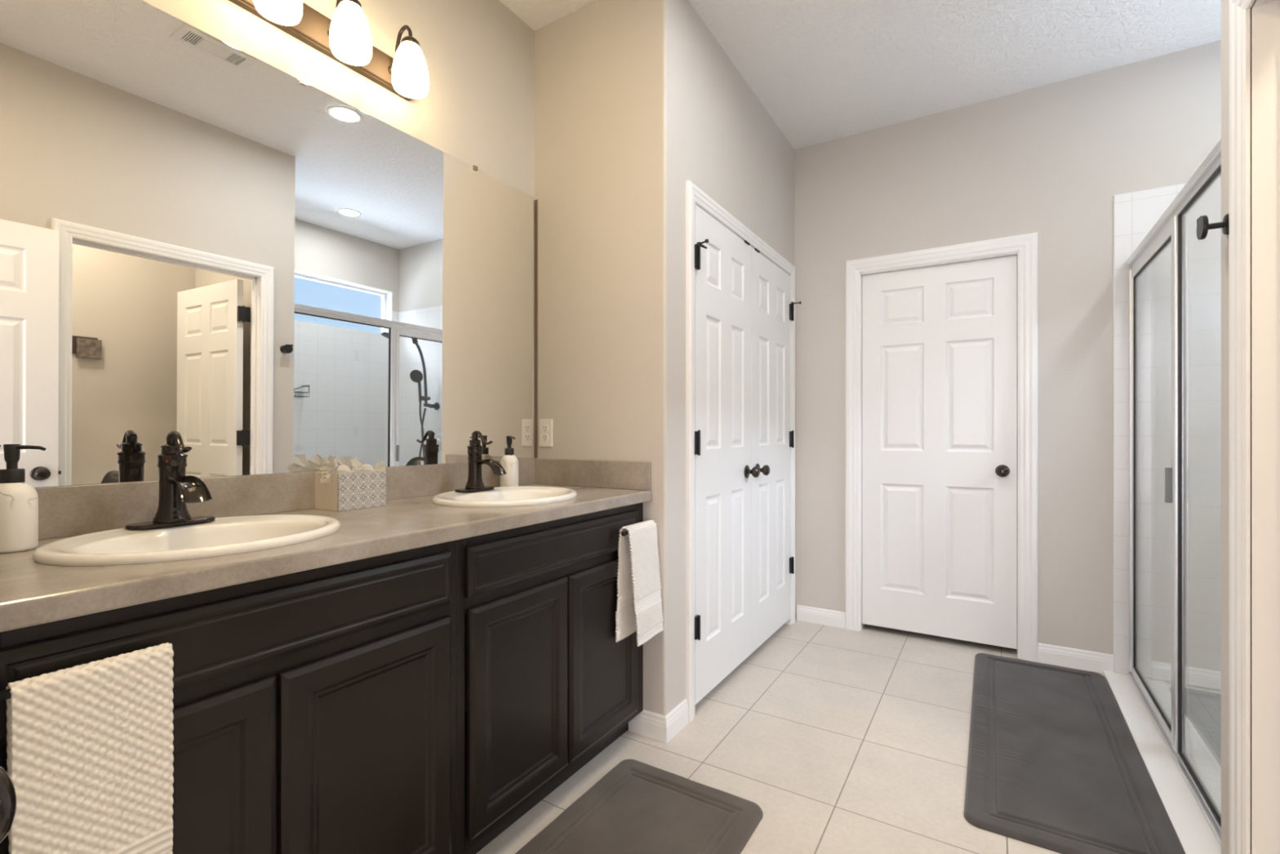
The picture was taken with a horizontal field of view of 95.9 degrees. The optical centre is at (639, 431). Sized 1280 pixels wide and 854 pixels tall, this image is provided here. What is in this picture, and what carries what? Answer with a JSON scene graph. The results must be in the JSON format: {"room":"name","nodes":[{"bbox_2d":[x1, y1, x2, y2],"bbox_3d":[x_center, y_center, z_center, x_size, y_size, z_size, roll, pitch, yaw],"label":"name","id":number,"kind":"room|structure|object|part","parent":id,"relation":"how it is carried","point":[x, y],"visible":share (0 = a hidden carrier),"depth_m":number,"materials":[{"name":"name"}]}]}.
{"room":"bathroom","nodes":[
{"label":"bathroom","id":0,"kind":"room"},
{"bbox_2d":[42,0,534,711],"bbox_3d":[-1.031,-0.288,1.699,0.120,2.904,1.984,0,0,32],"label":"wall","id":1,"kind":"structure","parent":0,"point":[477,108],"depth_m":2.10,"materials":[{"name":"grey paint"}]},
{"bbox_2d":[0,0,533,487],"bbox_3d":[-0.902,-0.446,1.769,0.024,1.126,1.668,0,0,32],"label":"wall mirror","id":2,"kind":"object","parent":1,"relation":"attached to","point":[201,240],"visible":0.99,"depth_m":1.50,"materials":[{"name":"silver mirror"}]},
{"bbox_2d":[34,457,536,539],"bbox_3d":[-0.900,0.172,1.774,0.018,0.108,1.714,0,0,32],"label":"backsplash","id":3,"kind":"structure","parent":1,"relation":"attached to","point":[64,511],"depth_m":1.49,"materials":[{"name":"grey stone"}]},
{"bbox_2d":[228,0,429,101],"bbox_3d":[-0.864,-1.195,1.688,0.176,0.215,0.600,0,0,32],"label":"vanity light","id":4,"kind":"object","parent":1,"relation":"attached to","point":[345,38],"visible":1,"depth_m":1.68,"materials":[{"name":"white glass"}]},
{"bbox_3d":[-0.941,-1.158,1.501,0.112,0.141,0.112,0,0,32],"label":"lamp shade","id":5,"kind":"part","parent":4,"relation":"part of","materials":[{"name":"white glass"}]},
{"bbox_3d":[-0.875,-1.231,1.694,0.100,0.143,0.034,0,0,32],"label":"lamp arm","id":6,"kind":"part","parent":4,"relation":"part of","materials":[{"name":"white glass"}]},
{"bbox_3d":[-0.837,-1.158,1.671,0.112,0.141,0.112,0,0,32],"label":"lamp shade","id":7,"kind":"part","parent":4,"relation":"part of","materials":[{"name":"white glass"}]},
{"bbox_3d":[-0.770,-1.231,1.865,0.100,0.143,0.034,0,0,32],"label":"lamp arm","id":8,"kind":"part","parent":4,"relation":"part of","materials":[{"name":"brown metal"}]},
{"bbox_3d":[-0.732,-1.158,1.841,0.112,0.141,0.112,0,0,32],"label":"lamp shade","id":9,"kind":"part","parent":4,"relation":"part of","materials":[{"name":"white glass"}]},
{"bbox_2d":[534,0,691,715],"bbox_3d":[-0.177,-0.288,2.465,0.771,2.904,0.216,0,0,32],"label":"wall","id":10,"kind":"structure","parent":0,"point":[613,77],"depth_m":2.29,"materials":[{"name":"grey paint"}]},
{"bbox_2d":[533,199,537,457],"bbox_3d":[-0.452,-0.443,2.506,0.020,1.120,0.002,0,0,32],"label":"trim","id":11,"kind":"structure","parent":10,"relation":"attached to","point":[535,202],"depth_m":2.50,"materials":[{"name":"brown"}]},
{"bbox_2d":[539,418,552,446],"bbox_3d":[-0.404,0.008,2.473,0.072,0.118,0.009,0,0,32],"label":"wall outlet","id":12,"kind":"object","parent":10,"relation":"attached to","point":[545,424],"visible":1,"depth_m":2.47,"materials":[{"name":"white plastic"}]},
{"bbox_2d":[542,424,548,431],"bbox_3d":[-0.406,-0.012,2.471,0.034,0.034,0.002,0,0,32],"label":"receptacle","id":13,"kind":"object","parent":12,"relation":"attached to","point":[544,427],"depth_m":2.47,"materials":[{"name":"grey plastic"}]},
{"bbox_2d":[542,433,548,441],"bbox_3d":[-0.406,0.028,2.471,0.034,0.034,0.002,0,0,32],"label":"receptacle","id":14,"kind":"object","parent":12,"relation":"attached to","point":[544,436],"depth_m":2.47,"materials":[{"name":"grey plastic"}]},
{"bbox_2d":[621,530,628,536],"bbox_3d":[-0.006,0.361,2.112,0.023,0.023,0.206,0,0,32],"label":"towel bar","id":15,"kind":"object","parent":10,"relation":"attached to","point":[623,533],"visible":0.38,"depth_m":2.02,"materials":[{"name":"black metal"}]},
{"bbox_2d":[615,520,663,646],"bbox_3d":[0.001,0.542,2.091,0.085,0.413,0.230,0,0,32],"label":"hand towel","id":16,"kind":"object","parent":15,"relation":"hanging from","point":[639,600],"visible":1,"depth_m":2.07,"materials":[{"name":"white fabric"}]},
{"bbox_2d":[628,709,666,742],"bbox_3d":[0.031,1.117,2.203,0.169,0.093,0.013,0,0,32],"label":"baseboard","id":17,"kind":"structure","parent":10,"relation":"attached to","point":[647,723],"depth_m":2.19,"materials":[{"name":"white paint"}]},
{"bbox_2d":[665,698,688,742],"bbox_3d":[0.141,1.117,2.233,0.013,0.093,0.180,0,0,32],"label":"baseboard","id":18,"kind":"structure","parent":10,"relation":"attached to","point":[677,718],"depth_m":2.23,"materials":[{"name":"white paint"}]},
{"bbox_2d":[691,5,794,266],"bbox_3d":[0.540,-0.288,2.990,0.100,2.904,1.429,0,0,32],"label":"wall","id":19,"kind":"structure","parent":0,"point":[741,159],"depth_m":2.76,"materials":[{"name":"grey paint"}]},
{"bbox_2d":[694,204,759,704],"bbox_3d":[0.404,0.093,2.629,0.100,2.061,0.665,0,0,32],"label":"door","id":20,"kind":"structure","parent":19,"relation":"in","point":[723,470],"depth_m":2.60,"materials":[{"name":"white paint"}]},
{"bbox_3d":[0.555,0.201,2.841,0.066,0.065,0.065,0,0,32],"label":"knob","id":21,"kind":"part","parent":20,"relation":"part of","materials":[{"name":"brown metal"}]},
{"bbox_2d":[685,180,795,721],"bbox_3d":[0.524,0.079,2.946,0.120,2.168,1.429,0,0,32],"label":"door frame","id":22,"kind":"structure","parent":19,"relation":"attached to","point":[694,195],"depth_m":2.33,"materials":[{"name":"white paint"}]},
{"bbox_2d":[751,247,801,653],"bbox_3d":[0.753,0.093,3.197,0.100,2.061,0.665,0,0,32],"label":"door","id":23,"kind":"structure","parent":19,"relation":"in","point":[772,311],"depth_m":3.15,"materials":[{"name":"white paint"}]},
{"bbox_3d":[0.634,0.201,2.969,0.066,0.065,0.065,0,0,32],"label":"knob","id":24,"kind":"part","parent":23,"relation":"part of","materials":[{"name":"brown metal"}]},
{"bbox_2d":[475,619,1221,853],"bbox_3d":[0.420,1.210,0.622,3.720,0.108,7.500,0,0,32],"label":"floor","id":25,"kind":"structure","parent":0,"point":[845,741],"depth_m":2.13,"materials":[{"name":"tile"}]},
{"bbox_2d":[0,540,456,853],"bbox_3d":[-0.900,0.715,1.244,0.571,0.897,0.809,0,0,32],"label":"vanity cabinet","id":26,"kind":"object","parent":25,"relation":"on","point":[314,710],"visible":0.77,"depth_m":1.12,"materials":[{"name":"black wood"}]},
{"bbox_2d":[5,642,173,853],"bbox_3d":[-0.787,0.574,0.835,0.039,0.484,0.176,0,0,32],"label":"hand towel","id":27,"kind":"object","parent":26,"relation":"attached to","point":[90,748],"visible":0.99,"depth_m":0.82,"materials":[{"name":"white fabric"}]},
{"bbox_3d":[-0.775,0.751,0.921,0.019,0.590,0.364,0,0,32],"label":"cabinet door","id":28,"kind":"part","parent":26,"relation":"part of","materials":[{"name":"black wood"}]},
{"bbox_3d":[-0.668,0.360,1.094,0.019,0.128,0.772,0,0,32],"label":"drawer","id":29,"kind":"part","parent":26,"relation":"part of","materials":[{"name":"black wood"}]},
{"bbox_2d":[0,457,652,631],"bbox_3d":[-0.655,0.191,1.623,0.592,0.148,1.714,0,0,32],"label":"countertop","id":30,"kind":"structure","parent":26,"relation":"on","point":[33,593],"depth_m":1.31,"materials":[{"name":"grey stone"}]},
{"bbox_2d":[0,444,45,553],"bbox_3d":[-1.181,0.125,1.096,0.084,0.200,0.069,0,0,-38],"label":"soap dispenser","id":31,"kind":"object","parent":30,"relation":"on","point":[19,500],"visible":1,"depth_m":1.08,"materials":[{"name":"white ceramic"}]},
{"bbox_2d":[0,481,38,553],"bbox_3d":[-1.187,0.161,1.091,0.069,0.128,0.069,0,0,-4],"label":"bottle","id":32,"kind":"object","parent":31,"relation":"attached to","point":[19,500],"depth_m":1.08,"materials":[{"name":"white ceramic"}]},
{"bbox_2d":[124,430,215,529],"bbox_3d":[-1.015,0.104,1.277,0.161,0.211,0.164,0,0,32],"label":"faucet","id":33,"kind":"object","parent":30,"relation":"on","point":[176,489],"visible":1,"depth_m":1.28,"materials":[{"name":"black metal"}]},
{"bbox_3d":[-1.054,0.206,1.301,0.055,0.008,0.164,0,0,32],"label":"plate","id":34,"kind":"part","parent":33,"relation":"part of","materials":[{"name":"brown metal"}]},
{"bbox_3d":[-1.026,0.023,1.284,0.096,0.049,0.022,0,0,32],"label":"lever handle","id":35,"kind":"part","parent":33,"relation":"part of","materials":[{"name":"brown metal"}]},
{"bbox_3d":[-0.999,0.127,1.268,0.124,0.055,0.055,0,0,32],"label":"spout","id":36,"kind":"part","parent":33,"relation":"part of","materials":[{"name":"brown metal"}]},
{"bbox_2d":[32,514,340,565],"bbox_3d":[-0.904,0.290,1.209,0.438,0.164,0.510,0,0,32],"label":"sink","id":37,"kind":"object","parent":30,"relation":"in","point":[224,535],"visible":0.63,"depth_m":1.20,"materials":[{"name":"white ceramic"}]},
{"bbox_2d":[315,470,386,511],"bbox_3d":[-0.856,0.172,1.711,0.120,0.106,0.148,0,0,32],"label":"storage box","id":38,"kind":"object","parent":30,"relation":"on","point":[347,491],"visible":0.94,"depth_m":1.67,"materials":[{"name":"beige wood"}]},
{"bbox_2d":[319,455,365,478],"bbox_3d":[-0.861,0.117,1.674,0.076,0.096,0.118,0,0,41],"label":"wrap","id":39,"kind":"object","parent":38,"relation":"in","point":[332,467],"visible":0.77,"depth_m":1.66,"materials":[{"name":"white paper"}]},
{"bbox_2d":[337,455,363,470],"bbox_3d":[-0.874,0.115,1.722,0.076,0.088,0.111,0,0,-35],"label":"wrap","id":40,"kind":"object","parent":38,"relation":"in","point":[346,460],"visible":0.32,"depth_m":1.70,"materials":[{"name":"white paper"}]},
{"bbox_3d":[-0.808,0.172,1.681,0.006,0.106,0.148,0,0,32],"label":"panel","id":41,"kind":"part","parent":38,"relation":"part of","materials":[{"name":"white fabric"}]},
{"bbox_2d":[349,457,386,472],"bbox_3d":[-0.825,0.118,1.740,0.110,0.085,0.076,0,0,-33],"label":"tissue","id":42,"kind":"object","parent":38,"relation":"in","point":[379,466],"visible":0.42,"depth_m":1.74,"materials":[{"name":"white paper"}]},
{"bbox_2d":[454,431,506,492],"bbox_3d":[-0.547,0.104,2.030,0.161,0.211,0.164,0,0,32],"label":"faucet","id":43,"kind":"object","parent":30,"relation":"on","point":[474,482],"visible":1,"depth_m":2.03,"materials":[{"name":"black metal"}]},
{"bbox_3d":[-0.587,0.206,2.054,0.055,0.008,0.164,0,0,32],"label":"plate","id":44,"kind":"part","parent":43,"relation":"part of","materials":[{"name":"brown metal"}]},
{"bbox_3d":[-0.558,0.023,2.036,0.096,0.049,0.022,0,0,32],"label":"lever handle","id":45,"kind":"part","parent":43,"relation":"part of","materials":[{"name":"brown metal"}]},
{"bbox_3d":[-0.532,0.127,2.020,0.124,0.055,0.055,0,0,32],"label":"spout","id":46,"kind":"part","parent":43,"relation":"part of","materials":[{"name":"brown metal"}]},
{"bbox_2d":[431,485,577,506],"bbox_3d":[-0.447,0.290,1.951,0.438,0.164,0.510,0,0,32],"label":"sink","id":47,"kind":"object","parent":30,"relation":"in","point":[499,496],"visible":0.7,"depth_m":1.98,"materials":[{"name":"white ceramic"}]},
{"bbox_2d":[500,435,518,486],"bbox_3d":[-0.506,0.122,2.261,0.086,0.206,0.071,0,0,24],"label":"soap dispenser","id":48,"kind":"object","parent":30,"relation":"on","point":[509,462],"visible":0.85,"depth_m":2.24,"materials":[{"name":"white plastic"}]},
{"bbox_2d":[500,454,518,486],"bbox_3d":[-0.513,0.159,2.264,0.071,0.132,0.071,0,0,-32],"label":"bottle","id":49,"kind":"object","parent":48,"relation":"attached to","point":[509,463],"depth_m":2.23,"materials":[{"name":"white plastic"}]},
{"bbox_3d":[-0.571,0.751,1.253,0.019,0.590,0.400,0,0,32],"label":"cabinet door","id":50,"kind":"part","parent":26,"relation":"part of","materials":[{"name":"black wood"}]},
{"bbox_2d":[456,502,643,853],"bbox_3d":[-0.451,0.715,1.974,0.571,0.897,0.901,0,0,32],"label":"vanity cabinet","id":51,"kind":"object","parent":25,"relation":"on","point":[550,686],"visible":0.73,"depth_m":1.68,"materials":[{"name":"black wood"}]},
{"bbox_3d":[-0.332,0.751,1.641,0.019,0.590,0.396,0,0,32],"label":"cabinet door","id":52,"kind":"part","parent":51,"relation":"part of","materials":[{"name":"black wood"}]},
{"bbox_3d":[-0.224,0.360,1.817,0.019,0.128,0.820,0,0,32],"label":"drawer","id":53,"kind":"part","parent":51,"relation":"part of","materials":[{"name":"black wood"}]},
{"bbox_3d":[-0.117,0.751,1.990,0.019,0.590,0.406,0,0,32],"label":"cabinet door","id":54,"kind":"part","parent":51,"relation":"part of","materials":[{"name":"black wood"}]},
{"bbox_2d":[515,759,763,853],"bbox_3d":[-0.047,1.154,1.561,0.520,0.017,0.820,0,0,32],"label":"bath mat","id":55,"kind":"object","parent":25,"relation":"on","point":[637,806],"visible":1,"depth_m":1.71,"materials":[{"name":"grey plastic"}]},
{"bbox_2d":[964,653,1186,853],"bbox_3d":[1.579,1.154,2.224,0.528,0.018,1.520,0,0,31],"label":"bath mat","id":56,"kind":"object","parent":25,"relation":"on","point":[1055,763],"visible":1,"depth_m":1.97,"materials":[{"name":"grey plastic"}]},
{"bbox_2d":[1102,670,1221,853],"bbox_3d":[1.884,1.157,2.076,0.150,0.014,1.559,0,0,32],"label":"shower curb","id":57,"kind":"object","parent":25,"relation":"on","point":[1193,830],"visible":0.62,"depth_m":1.93,"materials":[{"name":"white stone"}]},
{"bbox_2d":[1127,138,1221,845],"bbox_3d":[1.917,0.169,2.056,0.064,1.962,1.559,0,0,32],"label":"shower door frame","id":58,"kind":"structure","parent":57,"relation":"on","point":[1171,226],"depth_m":2.03,"materials":[{"name":"silver metal"}]},
{"bbox_3d":[2.116,0.184,2.382,0.022,1.876,0.751,0,0,32],"label":"door panel","id":59,"kind":"part","parent":58,"relation":"part of","materials":[{"name":"clear glass"}]},
{"bbox_3d":[1.910,0.195,2.087,0.019,0.127,0.008,0,0,32],"label":"door handle","id":60,"kind":"part","parent":58,"relation":"part of","materials":[{"name":"grey plastic"}]},
{"bbox_3d":[1.916,-0.785,2.057,0.044,0.054,1.559,0,0,32],"label":"header rail","id":61,"kind":"part","parent":58,"relation":"part of","materials":[{"name":"silver metal"}]},
{"bbox_3d":[1.906,0.185,2.041,0.034,1.886,0.045,0,0,32],"label":"post","id":62,"kind":"part","parent":58,"relation":"part of","materials":[{"name":"silver metal"}]},
{"bbox_3d":[1.952,0.195,2.073,0.023,0.127,0.008,0,0,32],"label":"door handle","id":63,"kind":"part","parent":58,"relation":"part of","materials":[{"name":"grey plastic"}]},
{"bbox_2d":[498,0,1221,150],"bbox_3d":[0.420,-1.790,0.622,3.720,0.100,7.500,0,0,32],"label":"ceiling","id":64,"kind":"structure","parent":0,"point":[823,71],"depth_m":2.60,"materials":[{"name":"white paint"}]},
{"bbox_2d":[794,40,1221,691],"bbox_3d":[2.200,-0.288,2.875,3.049,2.904,0.116,0,0,32],"label":"wall","id":65,"kind":"structure","parent":0,"point":[1051,161],"depth_m":2.90,"materials":[{"name":"grey paint"}]},
{"bbox_2d":[796,604,844,628],"bbox_3d":[1.093,1.117,3.481,0.294,0.093,0.013,0,0,32],"label":"baseboard","id":66,"kind":"structure","parent":65,"relation":"attached to","point":[804,613],"depth_m":3.48,"materials":[{"name":"white paint"}]},
{"bbox_2d":[862,255,1017,648],"bbox_3d":[1.619,0.109,3.173,0.760,2.038,0.100,0,0,32],"label":"door","id":67,"kind":"structure","parent":65,"relation":"in","point":[940,342],"depth_m":3.17,"materials":[{"name":"white paint"}]},
{"bbox_3d":[1.879,0.209,2.992,0.065,0.065,0.066,0,0,32],"label":"knob","id":68,"kind":"part","parent":67,"relation":"part of","materials":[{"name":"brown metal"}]},
{"bbox_2d":[844,232,1038,662],"bbox_3d":[1.640,0.080,3.208,0.938,2.167,0.136,0,0,32],"label":"door frame","id":69,"kind":"structure","parent":65,"relation":"attached to","point":[1025,246],"depth_m":3.01,"materials":[{"name":"white paint"}]},
{"bbox_2d":[1037,642,1113,673],"bbox_3d":[2.135,1.117,2.840,0.304,0.093,0.013,0,0,32],"label":"baseboard","id":70,"kind":"structure","parent":65,"relation":"attached to","point":[1090,660],"depth_m":2.83,"materials":[{"name":"white paint"}]},
{"bbox_2d":[1113,177,1221,689],"bbox_3d":[2.754,0.012,2.461,1.149,2.279,0.009,0,0,32],"label":"tiled wall","id":71,"kind":"structure","parent":65,"relation":"attached to","point":[1135,213],"depth_m":2.67,"materials":[{"name":"white tile"}]},
{"bbox_2d":[1221,0,1229,853],"bbox_3d":[0.952,-0.288,0.525,0.116,2.904,2.061,0,0,32],"label":"wall","id":72,"kind":"structure","parent":0,"point":[1224,3],"depth_m":1.41,"materials":[{"name":"grey paint"}]},
{"bbox_2d":[1196,213,1229,239],"bbox_3d":[1.388,-0.496,1.395,0.053,0.058,0.058,0,0,32],"label":"robe hook","id":73,"kind":"object","parent":72,"relation":"attached to","point":[1203,225],"visible":0.97,"depth_m":1.39,"materials":[{"name":"black metal"}]},
{"bbox_3d":[1.406,-0.495,1.383,0.010,0.049,0.049,0,0,32],"label":"wall plate","id":74,"kind":"part","parent":73,"relation":"part of","materials":[{"name":"black metal"}]},
{"bbox_2d":[1229,0,1279,853],"bbox_3d":[1.156,0.083,0.874,0.138,2.161,0.996,0,0,32],"label":"door frame","id":75,"kind":"structure","parent":72,"relation":"attached to","point":[1254,24],"depth_m":1.26,"materials":[{"name":"white paint"}]},
{"bbox_3d":[-0.499,-0.288,0.363,2.186,2.904,0.265,0,0,32],"label":"wall","id":76,"kind":"structure","parent":0,"visible":0},
{"bbox_2d":[0,688,11,700],"bbox_3d":[-0.794,0.346,0.821,0.023,0.023,0.206,0,0,32],"label":"towel bar","id":77,"kind":"object","parent":76,"relation":"attached to","point":[5,694],"visible":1,"depth_m":0.75,"materials":[{"name":"black metal"}]},
{"bbox_2d":[0,766,16,842],"bbox_3d":[-0.618,0.116,0.446,0.560,2.055,0.100,0,0,32],"label":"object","id":78,"kind":"structure","parent":76,"relation":"in","point":[7,791],"depth_m":0.36,"materials":[{"name":"black metal"}]}
]}

